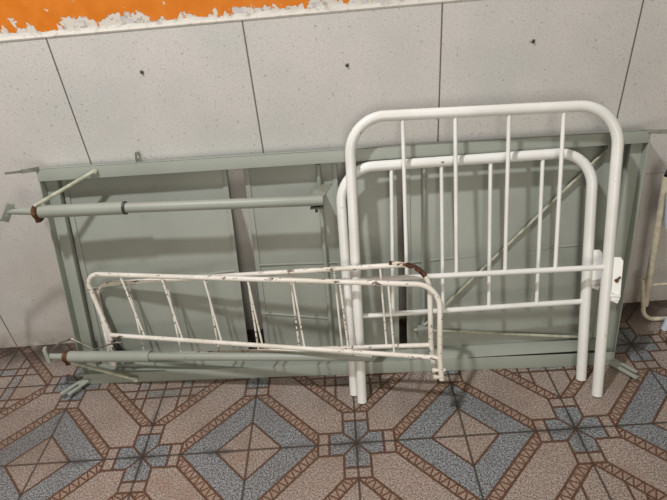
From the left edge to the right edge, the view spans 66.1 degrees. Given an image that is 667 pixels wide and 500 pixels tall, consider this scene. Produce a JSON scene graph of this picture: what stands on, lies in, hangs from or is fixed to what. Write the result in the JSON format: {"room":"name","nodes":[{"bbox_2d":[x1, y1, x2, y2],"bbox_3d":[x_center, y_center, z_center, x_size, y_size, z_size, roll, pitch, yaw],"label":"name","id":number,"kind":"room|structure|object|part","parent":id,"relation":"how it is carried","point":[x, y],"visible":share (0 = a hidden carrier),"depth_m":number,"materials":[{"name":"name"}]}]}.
{"room":"hospital room","nodes":[
{"label":"hospital room","id":0,"kind":"room"},
{"bbox_2d":[0,0,666,347],"bbox_3d":[0.031,-0.944,1.478,6.600,2.900,0.140,-4,33,2],"label":"wall","id":1,"kind":"structure","parent":0,"point":[279,84],"depth_m":1.66,"materials":[{"name":"tile"}]},
{"bbox_2d":[0,0,468,41],"bbox_3d":[-0.051,-0.722,1.541,4.400,0.022,0.015,-4,33,2],"label":"trim","id":2,"kind":"structure","parent":1,"relation":"attached to","point":[343,7],"depth_m":1.55,"materials":[{"name":"orange paint"}]},
{"bbox_2d":[0,300,666,499],"bbox_3d":[0.177,1.170,0.939,6.600,0.080,3.340,-4,33,2],"label":"floor","id":3,"kind":"structure","parent":0,"point":[541,433],"depth_m":1.74,"materials":[{"name":"tile"}]},
{"bbox_2d":[0,129,666,395],"bbox_3d":[-0.096,0.093,1.800,2.505,0.867,0.431,-4,33,2],"label":"bed base","id":4,"kind":"object","parent":3,"relation":"on","point":[164,216],"visible":0.88,"depth_m":1.86,"materials":[{"name":"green metal"}]},
{"bbox_3d":[-1.196,0.025,1.806,0.322,0.421,0.021,-3,33,3],"label":"crank handle","id":5,"kind":"part","parent":4,"relation":"part of","materials":[{"name":"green metal"}]},
{"bbox_3d":[-1.071,0.392,1.918,0.012,0.061,0.040,-16,34,-17],"label":"crank handle","id":6,"kind":"part","parent":4,"relation":"part of","materials":[{"name":"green metal"}]},
{"bbox_3d":[-0.892,-0.209,1.710,0.223,0.085,0.016,-18,35,-19],"label":"brace rod","id":7,"kind":"part","parent":4,"relation":"part of","materials":[{"name":"grey metal"}]},
{"bbox_3d":[-0.875,0.463,1.957,0.229,0.130,0.014,-4,33,2],"label":"brace rod","id":8,"kind":"part","parent":4,"relation":"part of","materials":[{"name":"metal"}]},
{"bbox_3d":[-0.649,0.086,1.911,0.613,0.747,0.200,-4,33,2],"label":"mattress panel","id":9,"kind":"part","parent":4,"relation":"part of","materials":[{"name":"grey metal"}]},
{"bbox_3d":[-0.645,0.112,1.922,0.586,0.045,0.008,-4,33,2],"label":"stiffener rod","id":10,"kind":"part","parent":4,"relation":"part of","materials":[{"name":"grey metal"}]},
{"bbox_2d":[86,272,445,380],"bbox_3d":[-0.263,0.274,1.801,1.292,0.374,0.155,2,34,12],"label":"rail","id":11,"kind":"object","parent":4,"relation":"on","point":[439,357],"visible":0.99,"depth_m":1.75,"materials":[{"name":"white metal"}]},
{"bbox_3d":[-0.731,0.207,1.867,0.007,0.237,0.097,-23,37,-26],"label":"rod","id":12,"kind":"part","parent":11,"relation":"part of","materials":[{"name":"white metal"}]},
{"bbox_3d":[-0.578,0.210,1.835,0.007,0.234,0.098,-20,35,-21],"label":"rod","id":13,"kind":"part","parent":11,"relation":"part of","materials":[{"name":"white metal"}]},
{"bbox_3d":[-0.424,0.213,1.804,0.007,0.230,0.099,-16,34,-16],"label":"rod","id":14,"kind":"part","parent":11,"relation":"part of","materials":[{"name":"white metal"}]},
{"bbox_3d":[-0.271,0.217,1.772,0.007,0.227,0.102,-13,34,-12],"label":"rod","id":15,"kind":"part","parent":11,"relation":"part of","materials":[{"name":"white metal"}]},
{"bbox_3d":[-0.118,0.220,1.740,0.007,0.224,0.105,-10,33,-8],"label":"rod","id":16,"kind":"part","parent":11,"relation":"part of","materials":[{"name":"white metal"}]},
{"bbox_3d":[0.036,0.224,1.709,0.007,0.221,0.109,-8,33,-4],"label":"rod","id":17,"kind":"part","parent":11,"relation":"part of","materials":[{"name":"white metal"}]},
{"bbox_3d":[0.189,0.227,1.677,0.007,0.217,0.114,-6,33,0],"label":"rod","id":18,"kind":"part","parent":11,"relation":"part of","materials":[{"name":"white metal"}]},
{"bbox_2d":[95,261,436,366],"bbox_3d":[-0.273,0.248,1.825,1.262,0.447,0.147,1,33,10],"label":"rail","id":19,"kind":"object","parent":4,"relation":"on","point":[392,264],"visible":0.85,"depth_m":1.75,"materials":[{"name":"white metal"}]},
{"bbox_3d":[-0.737,0.260,1.919,0.007,0.282,0.102,-9,33,-5],"label":"rod","id":20,"kind":"part","parent":19,"relation":"part of","materials":[{"name":"white metal"}]},
{"bbox_3d":[-0.586,0.248,1.884,0.007,0.278,0.104,-8,33,-4],"label":"rod","id":21,"kind":"part","parent":19,"relation":"part of","materials":[{"name":"white metal"}]},
{"bbox_3d":[-0.436,0.237,1.849,0.007,0.275,0.106,-8,33,-4],"label":"rod","id":22,"kind":"part","parent":19,"relation":"part of","materials":[{"name":"white metal"}]},
{"bbox_3d":[-0.285,0.225,1.815,0.007,0.271,0.108,-7,33,-3],"label":"rod","id":23,"kind":"part","parent":19,"relation":"part of","materials":[{"name":"white metal"}]},
{"bbox_3d":[-0.135,0.213,1.780,0.007,0.267,0.110,-7,33,-2],"label":"rod","id":24,"kind":"part","parent":19,"relation":"part of","materials":[{"name":"white metal"}]},
{"bbox_3d":[0.016,0.202,1.745,0.007,0.264,0.112,-6,33,-1],"label":"rod","id":25,"kind":"part","parent":19,"relation":"part of","materials":[{"name":"white metal"}]},
{"bbox_3d":[0.166,0.190,1.711,0.007,0.260,0.114,-6,33,-1],"label":"rod","id":26,"kind":"part","parent":19,"relation":"part of","materials":[{"name":"white metal"}]},
{"bbox_3d":[-0.125,0.055,1.891,0.334,0.738,0.211,-4,33,2],"label":"mattress panel","id":27,"kind":"part","parent":4,"relation":"part of","materials":[{"name":"metal"}]},
{"bbox_3d":[-0.145,0.250,1.952,0.252,0.043,0.008,-2,33,5],"label":"stiffener rod","id":28,"kind":"part","parent":4,"relation":"part of","materials":[{"name":"grey metal"}]},
{"bbox_3d":[-0.128,0.051,1.888,0.313,0.018,0.008,-3,33,3],"label":"stiffener rod","id":29,"kind":"part","parent":4,"relation":"part of","materials":[{"name":"grey metal"}]},
{"bbox_3d":[-0.055,-0.139,1.711,0.045,0.024,0.035,-4,33,2],"label":"lever plate","id":30,"kind":"part","parent":4,"relation":"part of","materials":[{"name":"metal"}]},
{"bbox_3d":[-0.043,-0.194,1.690,0.086,0.034,0.040,-4,33,2],"label":"lever plate","id":31,"kind":"part","parent":4,"relation":"part of","materials":[{"name":"grey metal"}]},
{"bbox_3d":[0.151,0.040,1.881,0.194,0.732,0.217,-4,33,2],"label":"mattress panel","id":32,"kind":"part","parent":4,"relation":"part of","materials":[{"name":"grey metal"}]},
{"bbox_3d":[0.628,0.314,1.928,0.648,0.069,0.011,-2,33,5],"label":"edge rod","id":33,"kind":"part","parent":4,"relation":"part of","materials":[{"name":"metal"}]},
{"bbox_3d":[0.629,0.008,1.857,0.725,0.038,0.008,-4,33,2],"label":"stiffener rod","id":34,"kind":"part","parent":4,"relation":"part of","materials":[{"name":"grey metal"}]},
{"bbox_3d":[0.639,0.013,1.855,0.772,0.730,0.247,-4,33,2],"label":"mattress panel","id":35,"kind":"part","parent":4,"relation":"part of","materials":[{"name":"grey metal"}]},
{"bbox_3d":[0.646,-0.042,1.828,0.693,0.607,0.018,-12,33,-11],"label":"diagonal rod","id":36,"kind":"part","parent":4,"relation":"part of","materials":[{"name":"metal"}]},
{"bbox_2d":[336,148,602,395],"bbox_3d":[0.472,0.092,1.777,0.892,0.785,0.327,-4,33,2],"label":"footboard","id":37,"kind":"object","parent":3,"relation":"on","point":[589,279],"visible":0.8,"depth_m":1.74,"materials":[{"name":"white metal"}]},
{"bbox_3d":[0.899,0.067,1.758,0.033,0.134,0.060,-1,33,6],"label":"bracket plate","id":38,"kind":"part","parent":37,"relation":"part of","materials":[{"name":"white metal"}]},
{"bbox_2d":[345,100,623,403],"bbox_3d":[0.498,0.036,1.709,0.891,0.948,0.385,-3,33,4],"label":"headboard","id":39,"kind":"object","parent":3,"relation":"on","point":[611,268],"visible":0.97,"depth_m":1.66,"materials":[{"name":"white metal"}]},
{"bbox_3d":[0.929,0.099,1.689,0.033,0.148,0.066,0,33,8],"label":"bracket plate","id":40,"kind":"part","parent":39,"relation":"part of","materials":[{"name":"white metal"}]},
{"bbox_2d":[640,170,666,330],"bbox_3d":[1.381,0.004,1.879,0.491,0.670,0.107,-4,33,2],"label":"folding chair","id":41,"kind":"object","parent":3,"relation":"on","point":[646,284],"visible":1,"depth_m":1.91,"materials":[{"name":"beige paint"}]},
{"bbox_3d":[1.187,-0.015,1.893,0.108,0.586,0.025,-12,33,-10],"label":"leg","id":42,"kind":"part","parent":41,"relation":"part of","materials":[{"name":"beige paint"}]},
{"bbox_3d":[1.350,-0.141,1.771,0.429,0.150,0.015,-4,33,2],"label":"seat","id":43,"kind":"part","parent":41,"relation":"part of","materials":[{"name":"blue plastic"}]}
]}

